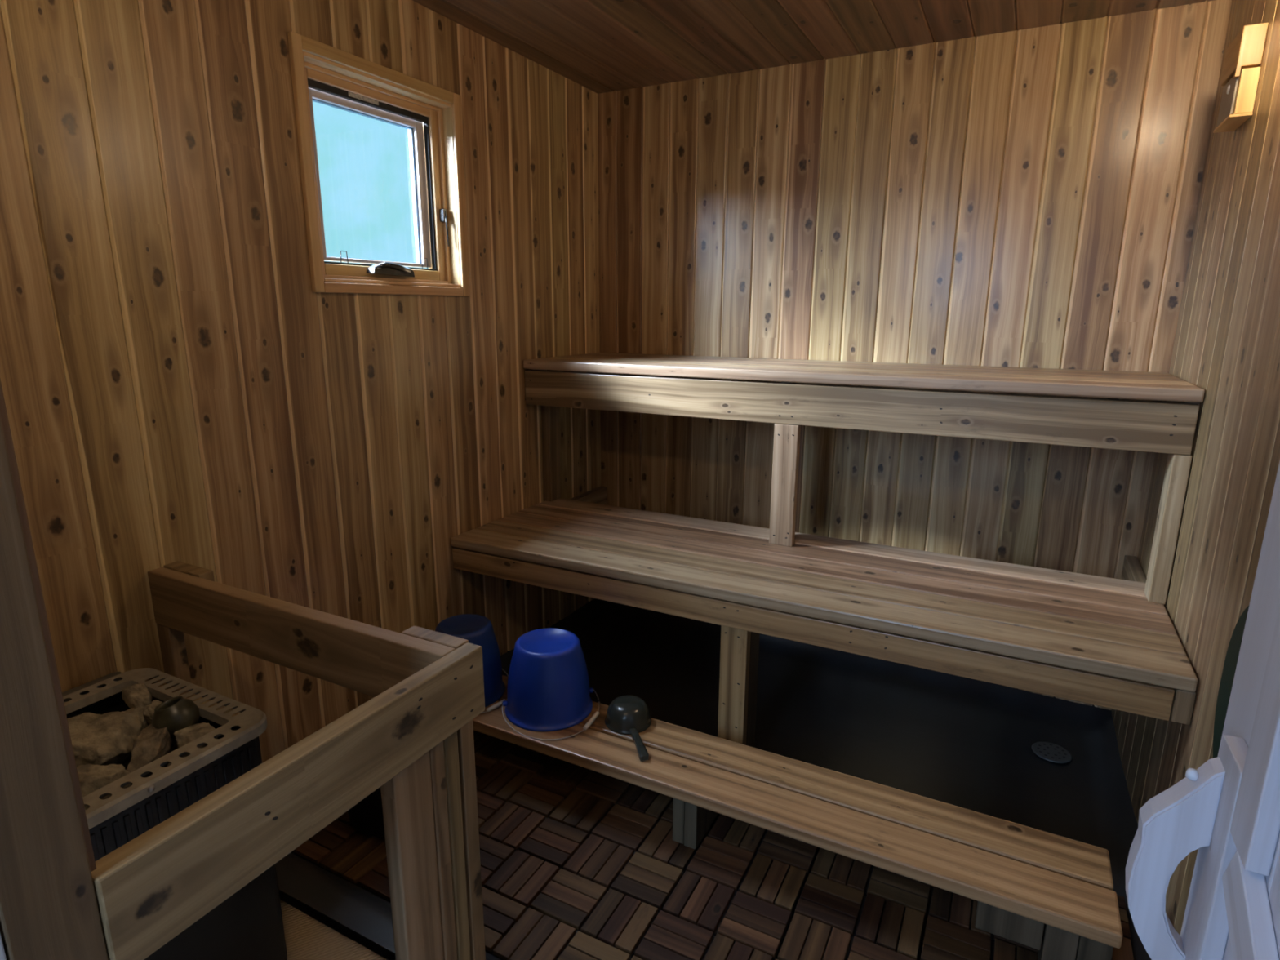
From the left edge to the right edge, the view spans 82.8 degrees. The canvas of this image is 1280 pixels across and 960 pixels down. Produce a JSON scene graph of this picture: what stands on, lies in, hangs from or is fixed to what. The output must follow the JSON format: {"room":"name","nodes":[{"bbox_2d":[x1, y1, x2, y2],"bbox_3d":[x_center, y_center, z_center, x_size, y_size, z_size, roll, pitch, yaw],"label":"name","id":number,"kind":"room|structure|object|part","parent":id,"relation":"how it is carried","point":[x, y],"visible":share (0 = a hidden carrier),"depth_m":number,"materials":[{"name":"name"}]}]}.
{"room":"sauna","nodes":[
{"label":"sauna","id":0,"kind":"room"},
{"bbox_2d":[0,0,600,763],"bbox_3d":[-0.903,-0.261,2.460,0.110,2.765,3.040,7,15,27],"label":"wall","id":1,"kind":"structure","parent":0,"point":[177,384],"depth_m":1.99,"materials":[{"name":"brown wood"}]},
{"bbox_2d":[62,671,122,696],"bbox_3d":[-1.304,0.518,1.640,0.068,0.060,0.280,7,15,27],"label":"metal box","id":2,"kind":"object","parent":1,"relation":"attached to","point":[113,674],"visible":0.1,"depth_m":1.69,"materials":[{"name":"metal"}]},
{"bbox_2d":[287,31,470,296],"bbox_3d":[-0.850,-0.963,2.379,0.132,0.689,0.684,7,15,27],"label":"window","id":3,"kind":"structure","parent":1,"relation":"in","point":[322,73],"depth_m":2.41,"materials":[{"name":"brown wood"}]},
{"bbox_3d":[-0.892,-0.969,2.401,0.037,0.489,0.487,7,15,27],"label":"sash","id":4,"kind":"part","parent":3,"relation":"part of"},
{"bbox_3d":[-0.867,-0.963,2.389,0.064,0.600,0.598,7,15,27],"label":"frame","id":5,"kind":"part","parent":3,"relation":"part of","materials":[{"name":"brown wood"}]},
{"bbox_3d":[-0.707,-0.914,2.633,0.032,0.130,0.018,7,15,27],"label":"lock lever","id":6,"kind":"part","parent":3,"relation":"part of","materials":[{"name":"silver metal"}]},
{"bbox_2d":[279,889,395,959],"bbox_3d":[0.154,1.177,2.168,2.362,0.268,2.940,7,15,27],"label":"floor","id":7,"kind":"structure","parent":0,"point":[339,927],"depth_m":2.04,"materials":[{"name":"paint"}]},
{"bbox_2d":[280,899,386,959],"bbox_3d":[-0.953,1.172,1.545,0.900,0.015,0.630,7,15,27],"label":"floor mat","id":8,"kind":"object","parent":7,"relation":"on","point":[306,938],"visible":0.25,"depth_m":1.75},
{"bbox_2d":[62,667,287,959],"bbox_3d":[-1.102,0.849,1.487,0.487,0.672,0.530,7,15,27],"label":"heater","id":9,"kind":"object","parent":8,"relation":"on","point":[248,925],"visible":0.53,"depth_m":1.48,"materials":[{"name":"black metal"}]},
{"bbox_2d":[76,764,131,809],"bbox_3d":[-1.004,0.572,1.337,0.101,0.080,0.078,-3,14,-15],"label":"stone","id":10,"kind":"object","parent":9,"relation":"in","point":[91,777],"visible":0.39,"depth_m":1.33,"materials":[{"name":"brown stone"}]},
{"bbox_2d":[121,706,149,728],"bbox_3d":[-1.078,0.524,1.553,0.070,0.070,0.072,7,15,27],"label":"stone","id":11,"kind":"object","parent":9,"relation":"in","point":[138,712],"visible":0.22,"depth_m":1.54,"materials":[{"name":"brown stone"}]},
{"bbox_2d":[121,682,151,708],"bbox_3d":[-1.107,0.487,1.599,0.056,0.070,0.115,-9,16,-34],"label":"stone","id":12,"kind":"object","parent":9,"relation":"in","point":[138,695],"visible":0.72,"depth_m":1.57,"materials":[{"name":"brown stone"}]},
{"bbox_2d":[142,699,162,724],"bbox_3d":[-1.034,0.509,1.554,0.045,0.071,0.065,-6,15,-25],"label":"stone","id":13,"kind":"object","parent":9,"relation":"in","point":[148,711],"visible":0.29,"depth_m":1.53,"materials":[{"name":"brown stone"}]},
{"bbox_2d":[164,744,181,767],"bbox_3d":[-0.967,0.594,1.527,0.095,0.062,0.104,7,15,27],"label":"stone","id":14,"kind":"object","parent":9,"relation":"in","point":[175,747],"visible":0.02,"depth_m":1.52,"materials":[{"name":"brown stone"}]},
{"bbox_2d":[151,695,199,740],"bbox_3d":[-0.970,0.499,1.518,0.084,0.086,0.084,7,15,27],"label":"round pot","id":15,"kind":"object","parent":14,"relation":"on","point":[175,713],"visible":0.77,"depth_m":1.49,"materials":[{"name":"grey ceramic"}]},
{"bbox_2d":[173,722,217,757],"bbox_3d":[-0.911,0.541,1.498,0.078,0.065,0.074,-10,17,-38],"label":"stone","id":16,"kind":"object","parent":14,"relation":"on","point":[184,736],"visible":0.47,"depth_m":1.48,"materials":[{"name":"brown stone"}]},
{"bbox_3d":[-0.937,0.620,1.418,0.105,0.062,0.091,7,15,27],"label":"stone","id":17,"kind":"object","parent":9,"relation":"in","visible":0},
{"bbox_2d":[125,724,172,784],"bbox_3d":[-0.979,0.546,1.446,0.063,0.081,0.161,-4,14,-19],"label":"stone","id":18,"kind":"object","parent":17,"relation":"on","point":[152,744],"visible":0.71,"depth_m":1.43,"materials":[{"name":"brown stone"}]},
{"bbox_3d":[-1.167,0.591,1.537,0.110,0.062,0.100,7,15,27],"label":"stone","id":19,"kind":"object","parent":9,"relation":"in","visible":0},
{"bbox_2d":[66,711,144,766],"bbox_3d":[-1.108,0.540,1.470,0.192,0.100,0.170,0,13,1],"label":"stone","id":20,"kind":"object","parent":19,"relation":"on","point":[106,739],"visible":0.53,"depth_m":1.44,"materials":[{"name":"brown stone"}]},
{"bbox_2d":[275,598,1151,959],"bbox_3d":[0.325,0.967,2.453,2.350,0.195,2.194,7,15,27],"label":"floor","id":21,"kind":"structure","parent":0,"point":[963,742],"depth_m":2.83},
{"bbox_2d":[90,560,485,959],"bbox_3d":[-0.910,0.756,1.453,1.005,0.870,0.686,7,15,27],"label":"guard rail","id":22,"kind":"object","parent":21,"relation":"on","point":[413,740],"visible":0.96,"depth_m":1.34,"materials":[{"name":"brown wood"}]},
{"bbox_3d":[-1.200,0.717,1.931,0.053,0.725,0.036,7,15,27],"label":"post","id":23,"kind":"part","parent":22,"relation":"part of","materials":[{"name":"brown wood"}]},
{"bbox_3d":[-1.137,0.289,1.842,0.148,0.142,0.038,7,15,27],"label":"post","id":24,"kind":"part","parent":22,"relation":"part of","materials":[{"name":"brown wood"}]},
{"bbox_3d":[-0.794,0.345,1.625,0.966,0.140,0.038,7,15,27],"label":"rail","id":25,"kind":"part","parent":22,"relation":"part of","materials":[{"name":"brown wood"}]},
{"bbox_3d":[-0.436,0.821,1.413,0.037,0.685,0.092,7,15,27],"label":"post","id":26,"kind":"part","parent":22,"relation":"part of","materials":[{"name":"brown wood"}]},
{"bbox_3d":[-0.421,0.806,1.478,0.072,0.685,0.038,7,15,27],"label":"post","id":27,"kind":"part","parent":22,"relation":"part of","materials":[{"name":"brown wood"}]},
{"bbox_3d":[-0.415,0.735,1.558,0.146,0.867,0.038,7,15,27],"label":"post","id":28,"kind":"part","parent":22,"relation":"part of","materials":[{"name":"brown wood"}]},
{"bbox_3d":[-0.403,0.798,1.513,0.072,0.685,0.038,7,15,27],"label":"post","id":29,"kind":"part","parent":22,"relation":"part of","materials":[{"name":"brown wood"}]},
{"bbox_2d":[291,730,1133,959],"bbox_3d":[0.055,1.074,2.032,2.274,0.030,0.906,7,15,27],"label":"floor","id":30,"kind":"structure","parent":21,"relation":"on","point":[727,891],"depth_m":1.94,"materials":[{"name":"brown wood"}]},
{"bbox_2d":[472,675,1123,959],"bbox_3d":[0.137,0.921,2.189,2.175,0.196,0.290,7,15,27],"label":"bench","id":31,"kind":"object","parent":30,"relation":"on","point":[1053,895],"visible":0.74,"depth_m":1.89,"materials":[{"name":"brown wood"}]},
{"bbox_2d":[435,613,508,713],"bbox_3d":[-0.587,0.618,2.481,0.299,0.256,0.280,7,15,27],"label":"bucket","id":32,"kind":"object","parent":31,"relation":"on","point":[478,629],"visible":0.53,"depth_m":2.45,"materials":[{"name":"blue plastic"}]},
{"bbox_3d":[-0.544,0.729,2.462,0.281,0.043,0.166,-12,18,-41],"label":"bail handle","id":33,"kind":"part","parent":32,"relation":"part of","materials":[{"name":"metal"}]},
{"bbox_2d":[502,627,599,740],"bbox_3d":[-0.295,0.650,2.376,0.334,0.244,0.334,7,15,27],"label":"bucket","id":34,"kind":"object","parent":31,"relation":"on","point":[548,690],"visible":1,"depth_m":2.31,"materials":[{"name":"blue plastic"}]},
{"bbox_3d":[-0.275,0.760,2.334,0.320,0.043,0.199,-4,14,-17],"label":"bail handle","id":35,"kind":"part","parent":34,"relation":"part of","materials":[{"name":"metal"}]},
{"bbox_2d":[604,694,651,760],"bbox_3d":[-0.003,0.760,2.284,0.152,0.074,0.292,-7,15,-30],"label":"ladle","id":36,"kind":"object","parent":31,"relation":"on","point":[628,714],"visible":1,"depth_m":2.29,"materials":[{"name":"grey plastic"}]},
{"bbox_2d":[604,694,651,734],"bbox_3d":[-0.038,0.746,2.343,0.152,0.074,0.152,7,15,27],"label":"bowl","id":37,"kind":"object","parent":36,"relation":"attached to","point":[628,714],"depth_m":2.30,"materials":[{"name":"grey plastic"}]},
{"bbox_3d":[-0.005,0.800,2.215,0.028,0.019,0.162,-3,14,-13],"label":"handle","id":38,"kind":"part","parent":36,"relation":"part of","materials":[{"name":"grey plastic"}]},
{"bbox_2d":[450,485,1197,747],"bbox_3d":[0.567,0.563,2.832,2.338,0.676,1.142,7,15,27],"label":"bench","id":39,"kind":"object","parent":21,"relation":"on","point":[1100,641],"visible":0.88,"depth_m":2.33,"materials":[{"name":"brown wood"}]},
{"bbox_3d":[0.312,0.679,2.413,0.091,0.633,0.038,7,15,27],"label":"post","id":40,"kind":"part","parent":39,"relation":"part of","materials":[{"name":"brown wood"}]},
{"bbox_3d":[0.364,0.670,2.462,0.045,0.636,0.095,7,15,27],"label":"post","id":41,"kind":"part","parent":39,"relation":"part of","materials":[{"name":"brown wood"}]},
{"bbox_3d":[0.298,0.425,2.315,2.295,0.084,0.038,7,15,27],"label":"rail","id":42,"kind":"part","parent":39,"relation":"part of","materials":[{"name":"brown wood"}]},
{"bbox_2d":[523,352,1204,604],"bbox_3d":[0.686,-0.130,2.895,2.340,0.646,0.643,7,15,27],"label":"bench","id":43,"kind":"object","parent":39,"relation":"on","point":[1157,412],"visible":1,"depth_m":2.49,"materials":[{"name":"brown wood"}]},
{"bbox_3d":[-0.403,-0.205,3.282,0.042,0.606,0.080,7,15,27],"label":"post","id":44,"kind":"part","parent":43,"relation":"part of","materials":[{"name":"brown wood"}]},
{"bbox_3d":[0.533,0.019,2.675,0.089,0.455,0.037,7,15,27],"label":"post","id":45,"kind":"part","parent":43,"relation":"part of","materials":[{"name":"brown wood"}]},
{"bbox_3d":[0.544,-0.070,2.724,0.038,0.606,0.089,7,15,27],"label":"post","id":46,"kind":"part","parent":43,"relation":"part of","materials":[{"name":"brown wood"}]},
{"bbox_3d":[0.549,-0.272,2.598,2.332,0.144,0.038,7,15,27],"label":"rail","id":47,"kind":"part","parent":43,"relation":"part of","materials":[{"name":"brown wood"}]},
{"bbox_3d":[1.577,0.141,2.172,0.044,0.455,0.087,7,15,27],"label":"post","id":48,"kind":"part","parent":43,"relation":"part of","materials":[{"name":"brown wood"}]},
{"bbox_2d":[1031,742,1071,763],"bbox_3d":[1.524,1.007,2.687,0.132,0.007,0.132,7,15,27],"label":"floor drain","id":49,"kind":"object","parent":21,"relation":"on","point":[1053,753],"visible":1,"depth_m":2.68,"materials":[{"name":"black plastic"}]},
{"bbox_2d":[412,0,1214,93],"bbox_3d":[0.189,-1.424,1.603,2.562,0.100,3.040,7,15,27],"label":"ceiling","id":50,"kind":"structure","parent":0,"point":[600,46],"depth_m":2.55,"materials":[{"name":"brown wood"}]},
{"bbox_2d":[597,0,1231,710],"bbox_3d":[0.863,-0.396,3.177,2.562,2.815,0.110,7,15,27],"label":"wall","id":51,"kind":"structure","parent":0,"point":[1028,197],"depth_m":2.89,"materials":[{"name":"brown wood"}]},
{"bbox_2d":[1111,0,1279,935],"bbox_3d":[1.269,0.032,1.361,0.110,2.815,3.040,7,15,27],"label":"wall","id":52,"kind":"structure","parent":0,"point":[1227,341],"depth_m":1.82,"materials":[{"name":"brown wood"}]},
{"bbox_2d":[1213,605,1248,758],"bbox_3d":[1.043,0.443,1.194,0.039,0.450,0.558,7,15,27],"label":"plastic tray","id":53,"kind":"object","parent":52,"relation":"attached to","point":[1233,649],"visible":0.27,"depth_m":1.40,"materials":[{"name":"plastic"}]},
{"bbox_2d":[1213,22,1268,133],"bbox_3d":[1.625,-1.083,1.969,0.051,0.219,0.196,7,15,27],"label":"wall lamp","id":54,"kind":"object","parent":52,"relation":"attached to","point":[1244,55],"visible":1,"depth_m":1.90,"materials":[{"name":"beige wood"}]},
{"bbox_3d":[1.611,-1.041,1.990,0.005,0.104,0.165,7,15,27],"label":"plate","id":55,"kind":"part","parent":54,"relation":"part of","materials":[{"name":"brown wood"}]},
{"bbox_3d":[1.604,-1.065,1.980,0.004,0.024,0.024,7,15,27],"label":"gauge glass","id":56,"kind":"part","parent":54,"relation":"part of","materials":[{"name":"white plastic"}]},
{"bbox_3d":[1.630,-1.036,1.978,0.039,0.108,0.192,7,15,27],"label":"panel","id":57,"kind":"part","parent":54,"relation":"part of","materials":[{"name":"brown wood"}]},
{"bbox_3d":[-0.494,0.118,0.635,2.562,2.665,0.083,7,15,27],"label":"wall","id":58,"kind":"structure","parent":0,"visible":0},
{"bbox_2d":[0,933,6,959],"bbox_3d":[-0.123,0.352,0.425,1.440,2.132,0.025,7,15,27],"label":"trim","id":59,"kind":"structure","parent":58,"relation":"attached to","point":[2,956],"depth_m":0.77,"materials":[{"name":"white paint"}]},
{"bbox_2d":[0,378,108,959],"bbox_3d":[-0.126,0.365,0.501,1.370,2.072,0.095,7,15,27],"label":"trim","id":60,"kind":"structure","parent":58,"relation":"attached to","point":[49,910],"depth_m":0.77,"materials":[{"name":"brown wood"}]},
{"bbox_2d":[1125,461,1279,959],"bbox_3d":[0.535,0.378,0.605,0.123,1.958,0.711,7,15,27],"label":"door","id":61,"kind":"structure","parent":58,"relation":"in","point":[1227,809],"depth_m":0.81,"materials":[{"name":"white wood"}]},
{"bbox_3d":[0.627,0.501,0.878,0.068,0.378,0.036,7,15,27],"label":"handle","id":62,"kind":"part","parent":61,"relation":"part of","materials":[{"name":"white wood"}]},
{"bbox_3d":[0.655,0.579,0.856,0.020,0.576,0.082,7,15,27],"label":"handle plate","id":63,"kind":"part","parent":61,"relation":"part of","materials":[{"name":"white wood"}]}
]}

